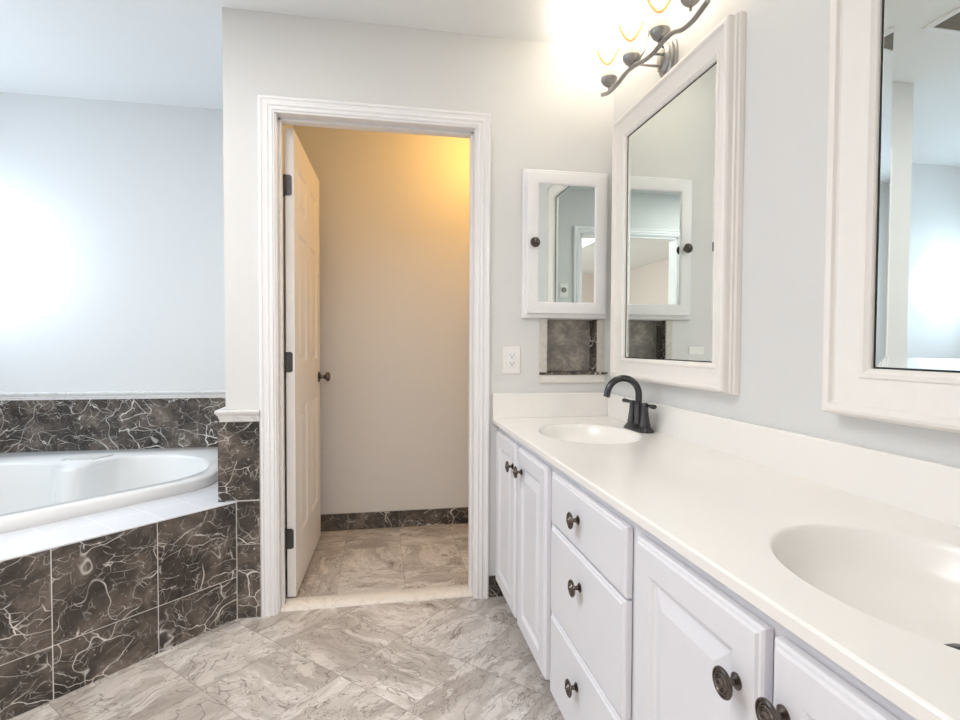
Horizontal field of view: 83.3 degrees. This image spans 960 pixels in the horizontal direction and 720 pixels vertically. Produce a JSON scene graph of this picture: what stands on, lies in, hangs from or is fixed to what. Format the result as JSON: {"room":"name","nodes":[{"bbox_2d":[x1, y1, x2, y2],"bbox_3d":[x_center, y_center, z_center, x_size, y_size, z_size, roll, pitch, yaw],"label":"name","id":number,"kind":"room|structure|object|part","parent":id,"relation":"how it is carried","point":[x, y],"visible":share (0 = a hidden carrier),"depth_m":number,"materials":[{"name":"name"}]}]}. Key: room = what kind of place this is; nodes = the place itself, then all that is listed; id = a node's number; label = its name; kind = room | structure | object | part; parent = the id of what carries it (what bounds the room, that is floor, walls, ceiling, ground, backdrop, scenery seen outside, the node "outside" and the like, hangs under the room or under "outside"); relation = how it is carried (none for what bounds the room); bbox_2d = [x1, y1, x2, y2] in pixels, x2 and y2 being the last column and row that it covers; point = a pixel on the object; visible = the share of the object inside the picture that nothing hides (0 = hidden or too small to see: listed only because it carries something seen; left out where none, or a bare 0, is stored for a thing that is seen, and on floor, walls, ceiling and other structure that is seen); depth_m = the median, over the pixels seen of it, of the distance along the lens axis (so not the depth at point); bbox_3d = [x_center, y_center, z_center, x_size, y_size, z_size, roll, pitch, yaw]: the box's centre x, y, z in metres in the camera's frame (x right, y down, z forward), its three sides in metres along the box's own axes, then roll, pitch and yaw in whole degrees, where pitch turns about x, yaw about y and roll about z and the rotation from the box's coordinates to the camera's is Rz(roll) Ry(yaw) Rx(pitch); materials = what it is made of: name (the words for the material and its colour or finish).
{"room":"bathroom","nodes":[
{"label":"bathroom","id":0,"kind":"room"},
{"bbox_2d":[0,92,469,514],"bbox_3d":[-1.282,-0.202,3.191,3.678,2.448,0.120,0,2,-10],"label":"wall","id":1,"kind":"structure","parent":0,"point":[112,212],"depth_m":3.07,"materials":[{"name":"paint"}]},
{"bbox_2d":[0,390,225,400],"bbox_3d":[-1.933,0.223,2.089,1.755,0.045,1.835,0,2,-10],"label":"trim","id":2,"kind":"structure","parent":1,"relation":"attached to","point":[193,393],"depth_m":2.98,"materials":[{"name":"white stone"}]},
{"bbox_2d":[0,398,225,452],"bbox_3d":[-1.931,0.406,2.090,1.760,0.326,1.845,0,2,-10],"label":"backsplash","id":3,"kind":"structure","parent":1,"relation":"attached to","point":[82,424],"depth_m":2.99,"materials":[{"name":"stone"}]},
{"bbox_2d":[321,507,467,530],"bbox_3d":[-0.347,0.973,3.332,1.524,0.099,0.010,0,2,-10],"label":"baseboard","id":4,"kind":"structure","parent":1,"relation":"attached to","point":[442,516],"depth_m":3.29,"materials":[{"name":"stone"}]},
{"bbox_2d":[10,523,564,719],"bbox_3d":[-0.979,1.101,1.558,3.438,0.060,3.275,0,2,-10],"label":"floor","id":5,"kind":"structure","parent":0,"point":[460,658],"depth_m":1.90,"materials":[{"name":"tile"}]},
{"bbox_2d":[0,480,236,719],"bbox_3d":[-1.892,0.810,2.107,1.812,0.482,1.817,0,2,-10],"label":"surround","id":6,"kind":"object","parent":5,"relation":"on","point":[85,599],"visible":0.87,"depth_m":1.82,"materials":[{"name":"brown tile"}]},
{"bbox_2d":[0,447,217,533],"bbox_3d":[-1.994,0.728,2.177,1.642,0.442,1.642,0,2,-10],"label":"bathtub","id":7,"kind":"object","parent":6,"relation":"on","point":[37,488],"visible":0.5,"depth_m":2.63,"materials":[{"name":"plastic"}]},
{"bbox_2d":[496,427,554,679],"bbox_3d":[0.382,0.676,2.047,0.577,0.773,0.788,0,2,-10],"label":"vanity cabinet","id":8,"kind":"object","parent":5,"relation":"on","point":[524,523],"visible":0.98,"depth_m":1.85,"materials":[{"name":"white paint"}]},
{"bbox_3d":[0.107,0.637,2.174,0.020,0.651,0.331,0,2,-10],"label":"cabinet door","id":9,"kind":"part","parent":8,"relation":"part of","materials":[{"name":"white paint"}]},
{"bbox_3d":[0.109,0.400,2.022,0.031,0.043,0.043,0,2,-10],"label":"knob","id":10,"kind":"part","parent":8,"relation":"part of","materials":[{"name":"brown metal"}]},
{"bbox_3d":[0.132,0.395,1.899,0.031,0.043,0.043,0,2,-10],"label":"knob","id":11,"kind":"part","parent":8,"relation":"part of","materials":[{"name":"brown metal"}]},
{"bbox_3d":[0.175,0.648,1.805,0.020,0.651,0.336,0,2,-10],"label":"cabinet door","id":12,"kind":"part","parent":8,"relation":"part of","materials":[{"name":"white paint"}]},
{"bbox_2d":[492,392,959,719],"bbox_3d":[0.521,0.282,1.368,0.552,0.207,2.154,0,2,-10],"label":"countertop","id":13,"kind":"structure","parent":8,"relation":"on","point":[854,550],"depth_m":0.99,"materials":[{"name":"stone"}]},
{"bbox_2d":[538,424,642,443],"bbox_3d":[0.399,0.318,1.983,0.360,0.100,0.444,0,2,-10],"label":"basin","id":14,"kind":"object","parent":13,"relation":"in","point":[554,433],"depth_m":2.14,"materials":[{"name":"ceramic"}]},
{"bbox_2d":[603,375,656,433],"bbox_3d":[0.593,0.161,2.058,0.197,0.210,0.195,1,2,30],"label":"faucet","id":15,"kind":"object","parent":13,"relation":"on","point":[638,421],"visible":1,"depth_m":2.03,"materials":[{"name":"black metal"}]},
{"bbox_3d":[0.543,0.150,2.040,0.161,0.188,0.036,0,2,-10],"label":"spout","id":16,"kind":"part","parent":15,"relation":"part of","materials":[{"name":"black metal"}]},
{"bbox_3d":[0.590,0.198,2.128,0.039,0.088,0.089,0,2,-10],"label":"handle","id":17,"kind":"part","parent":15,"relation":"part of","materials":[{"name":"black metal"}]},
{"bbox_3d":[0.604,0.254,2.055,0.062,0.025,0.174,0,2,-10],"label":"plate","id":18,"kind":"part","parent":15,"relation":"part of","materials":[{"name":"black metal"}]},
{"bbox_3d":[0.618,0.203,1.978,0.039,0.088,0.089,0,2,-10],"label":"handle","id":19,"kind":"part","parent":15,"relation":"part of","materials":[{"name":"black metal"}]},
{"bbox_2d":[769,524,959,649],"bbox_3d":[0.631,0.354,0.740,0.368,0.100,0.480,0,2,-10],"label":"basin","id":20,"kind":"object","parent":13,"relation":"in","point":[902,580],"depth_m":0.90,"materials":[{"name":"ceramic"}]},
{"bbox_2d":[550,467,639,719],"bbox_3d":[0.502,0.695,1.398,0.577,0.773,0.534,0,2,-10],"label":"drawers","id":21,"kind":"object","parent":5,"relation":"on","point":[594,544],"visible":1,"depth_m":1.28,"materials":[{"name":"white paint"}]},
{"bbox_3d":[0.230,0.831,1.367,0.031,0.043,0.043,0,2,-10],"label":"knob","id":22,"kind":"part","parent":21,"relation":"part of","materials":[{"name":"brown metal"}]},
{"bbox_3d":[0.232,0.403,1.355,0.031,0.043,0.043,0,2,-10],"label":"knob","id":23,"kind":"part","parent":21,"relation":"part of","materials":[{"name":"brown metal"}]},
{"bbox_3d":[0.234,0.569,1.344,0.031,0.043,0.043,0,2,-10],"label":"knob","id":24,"kind":"part","parent":21,"relation":"part of","materials":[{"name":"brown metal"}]},
{"bbox_3d":[0.258,0.868,1.356,0.020,0.237,0.483,0,2,-10],"label":"drawer","id":25,"kind":"part","parent":21,"relation":"part of","materials":[{"name":"white paint"}]},
{"bbox_3d":[0.259,0.617,1.349,0.020,0.254,0.483,0,2,-10],"label":"drawer","id":26,"kind":"part","parent":21,"relation":"part of","materials":[{"name":"white paint"}]},
{"bbox_3d":[0.260,0.410,1.343,0.020,0.148,0.483,0,2,-10],"label":"drawer","id":27,"kind":"part","parent":21,"relation":"part of","materials":[{"name":"white paint"}]},
{"bbox_2d":[635,526,916,719],"bbox_3d":[0.623,0.714,0.744,0.577,0.773,0.796,0,2,-10],"label":"vanity cabinet","id":28,"kind":"object","parent":5,"relation":"on","point":[704,651],"visible":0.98,"depth_m":0.80,"materials":[{"name":"white paint"}]},
{"bbox_3d":[0.344,0.674,0.892,0.020,0.651,0.354,0,2,-10],"label":"cabinet door","id":29,"kind":"part","parent":28,"relation":"part of","materials":[{"name":"white paint"}]},
{"bbox_3d":[0.343,0.449,0.751,0.031,0.043,0.043,0,2,-10],"label":"knob","id":30,"kind":"part","parent":28,"relation":"part of","materials":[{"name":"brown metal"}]},
{"bbox_3d":[0.360,0.438,0.663,0.031,0.043,0.043,0,2,-10],"label":"knob","id":31,"kind":"part","parent":28,"relation":"part of","materials":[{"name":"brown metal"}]},
{"bbox_3d":[0.410,0.685,0.534,0.020,0.651,0.338,0,2,-10],"label":"cabinet door","id":32,"kind":"part","parent":28,"relation":"part of","materials":[{"name":"white paint"}]},
{"bbox_2d":[283,125,292,527],"bbox_3d":[-1.069,-0.187,2.722,0.115,2.448,0.880,0,2,-10],"label":"wall","id":33,"kind":"structure","parent":0,"point":[284,126],"depth_m":2.86,"materials":[{"name":"paint"}]},
{"bbox_2d":[217,421,260,617],"bbox_3d":[-1.064,0.636,2.673,0.160,0.804,0.996,0,2,-10],"label":"trim","id":34,"kind":"structure","parent":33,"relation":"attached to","point":[238,442],"depth_m":2.19,"materials":[{"name":"stone"}]},
{"bbox_2d":[0,0,643,108],"bbox_3d":[-0.968,-1.416,1.487,3.438,0.080,3.275,0,2,-10],"label":"ceiling","id":35,"kind":"structure","parent":0,"point":[163,52],"depth_m":2.29,"materials":[{"name":"paint"}]},
{"bbox_2d":[222,7,613,575],"bbox_3d":[-0.223,-0.174,2.372,1.652,2.448,0.115,0,2,-10],"label":"wall","id":36,"kind":"structure","parent":0,"point":[546,106],"depth_m":2.30,"materials":[{"name":"paint"}]},
{"bbox_2d":[214,407,259,421],"bbox_3d":[-1.063,0.211,2.643,0.168,0.047,0.990,0,2,-10],"label":"trim","id":37,"kind":"structure","parent":36,"relation":"attached to","point":[224,415],"depth_m":2.17,"materials":[{"name":"white stone"}]},
{"bbox_2d":[283,128,329,596],"bbox_3d":[-0.866,0.012,2.706,0.166,2.027,0.767,0,2,-10],"label":"door","id":38,"kind":"structure","parent":36,"relation":"in","point":[300,181],"depth_m":2.50,"materials":[{"name":"white paint"}]},
{"bbox_3d":[-0.924,0.094,3.024,0.166,0.060,0.061,0,2,-10],"label":"knob","id":39,"kind":"part","parent":38,"relation":"part of","materials":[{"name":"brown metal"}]},
{"bbox_2d":[257,94,490,616],"bbox_3d":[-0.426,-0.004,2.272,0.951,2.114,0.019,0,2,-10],"label":"trim","id":40,"kind":"structure","parent":36,"relation":"attached to","point":[268,105],"depth_m":2.22,"materials":[{"name":"white paint"}]},
{"bbox_2d":[280,585,472,611],"bbox_3d":[-0.443,1.043,2.375,0.814,0.013,0.104,0,2,-10],"label":"threshold","id":41,"kind":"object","parent":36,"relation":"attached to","point":[418,594],"depth_m":2.35,"materials":[{"name":"beige stone"}]},
{"bbox_2d":[489,575,503,596],"bbox_3d":[0.102,1.005,2.403,0.129,0.092,0.010,0,2,-10],"label":"baseboard","id":42,"kind":"structure","parent":36,"relation":"attached to","point":[494,589],"depth_m":2.39,"materials":[{"name":"stone"}]},
{"bbox_2d":[503,346,519,373],"bbox_3d":[0.140,0.000,2.382,0.078,0.121,0.008,0,2,-10],"label":"power outlet","id":43,"kind":"object","parent":36,"relation":"attached to","point":[511,354],"visible":1,"depth_m":2.38,"materials":[{"name":"white paint"}]},
{"bbox_2d":[508,352,515,367],"bbox_3d":[0.141,0.000,2.379,0.033,0.067,0.002,0,2,-10],"label":"receptacle","id":44,"kind":"object","parent":43,"relation":"attached to","point":[511,355],"depth_m":2.38,"materials":[{"name":"white paint"}]},
{"bbox_2d":[521,169,607,318],"bbox_3d":[0.384,-0.511,2.379,0.394,0.650,0.072,0,2,-10],"label":"medicine cabinet","id":45,"kind":"object","parent":36,"relation":"attached to","point":[565,213],"visible":1,"depth_m":2.38,"materials":[{"name":"white paint"}]},
{"bbox_3d":[0.237,-0.509,2.332,0.044,0.044,0.032,0,2,-10],"label":"knob","id":46,"kind":"part","parent":45,"relation":"part of","materials":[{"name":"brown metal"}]},
{"bbox_2d":[538,184,594,302],"bbox_3d":[0.384,-0.512,2.387,0.262,0.516,0.008,0,2,-10],"label":"mirror glass","id":47,"kind":"object","parent":45,"relation":"attached to","point":[566,212],"depth_m":2.38,"materials":[{"name":"silver metal"}]},
{"bbox_2d":[539,318,607,382],"bbox_3d":[0.416,-0.043,2.471,0.321,0.288,0.098,0,2,-10],"label":"wall niche","id":48,"kind":"object","parent":36,"relation":"attached to","point":[571,351],"visible":1,"depth_m":2.50,"materials":[{"name":"stone"}]},
{"bbox_3d":[0.400,-0.066,2.514,0.243,0.239,0.008,0,2,-10],"label":"panel","id":49,"kind":"part","parent":48,"relation":"part of","materials":[{"name":"stone"}]},
{"bbox_3d":[0.423,0.060,2.433,0.321,0.009,0.013,0,2,-10],"label":"sill","id":50,"kind":"part","parent":48,"relation":"part of","materials":[{"name":"stone"}]},
{"bbox_2d":[611,0,959,466],"bbox_3d":[0.775,-0.155,1.845,0.120,2.448,3.275,0,2,-10],"label":"wall","id":51,"kind":"structure","parent":0,"point":[788,41],"depth_m":1.41,"materials":[{"name":"paint"}]},
{"bbox_2d":[595,0,710,96],"bbox_3d":[0.611,-1.143,1.904,0.178,0.260,0.749,0,2,-10],"label":"vanity light","id":52,"kind":"object","parent":51,"relation":"attached to","point":[658,16],"visible":0.99,"depth_m":1.95,"materials":[{"name":"white glass"}]},
{"bbox_3d":[0.526,-1.215,2.198,0.116,0.133,0.116,0,2,-10],"label":"lamp shade","id":53,"kind":"part","parent":52,"relation":"part of","materials":[{"name":"beige glass"}]},
{"bbox_3d":[0.563,-1.191,1.998,0.116,0.133,0.116,0,2,-10],"label":"lamp shade","id":54,"kind":"part","parent":52,"relation":"part of","materials":[{"name":"beige glass"}]},
{"bbox_3d":[0.592,-1.146,1.978,0.067,0.132,0.021,1,2,15],"label":"curled stem","id":55,"kind":"part","parent":52,"relation":"part of","materials":[{"name":"silver metal"}]},
{"bbox_3d":[0.600,-1.164,1.796,0.116,0.133,0.116,0,2,-10],"label":"lamp shade","id":56,"kind":"part","parent":52,"relation":"part of","materials":[{"name":"beige glass"}]},
{"bbox_3d":[0.670,-1.093,1.959,0.042,0.152,0.119,0,2,-10],"label":"plate","id":57,"kind":"part","parent":52,"relation":"part of","materials":[{"name":"silver metal"}]},
{"bbox_2d":[610,11,745,394],"bbox_3d":[0.664,-0.462,1.958,0.056,1.105,0.802,0,2,-10],"label":"wall mirror","id":58,"kind":"object","parent":51,"relation":"attached to","point":[678,151],"visible":0.99,"depth_m":1.82,"materials":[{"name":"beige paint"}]},
{"bbox_2d":[626,63,716,360],"bbox_3d":[0.678,-0.462,1.960,0.012,0.918,0.615,0,2,-10],"label":"mirror glass","id":59,"kind":"object","parent":58,"relation":"attached to","point":[670,150],"depth_m":1.91,"materials":[{"name":"silver metal"}]},
{"bbox_2d":[607,393,959,526],"bbox_3d":[0.783,0.235,1.415,0.021,0.108,2.154,0,2,-10],"label":"backsplash","id":60,"kind":"structure","parent":51,"relation":"attached to","point":[927,488],"depth_m":1.25,"materials":[{"name":"stone"}]},
{"bbox_2d":[822,0,959,432],"bbox_3d":[0.873,-0.428,0.826,0.056,1.127,0.808,0,2,-10],"label":"wall mirror","id":61,"kind":"object","parent":51,"relation":"attached to","point":[891,324],"visible":1,"depth_m":1.08,"materials":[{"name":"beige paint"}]},
{"bbox_2d":[875,0,959,370],"bbox_3d":[0.887,-0.428,0.829,0.012,0.904,0.585,0,2,-10],"label":"mirror glass","id":62,"kind":"object","parent":61,"relation":"attached to","point":[917,42],"depth_m":1.04,"materials":[{"name":"silver metal"}]}
]}

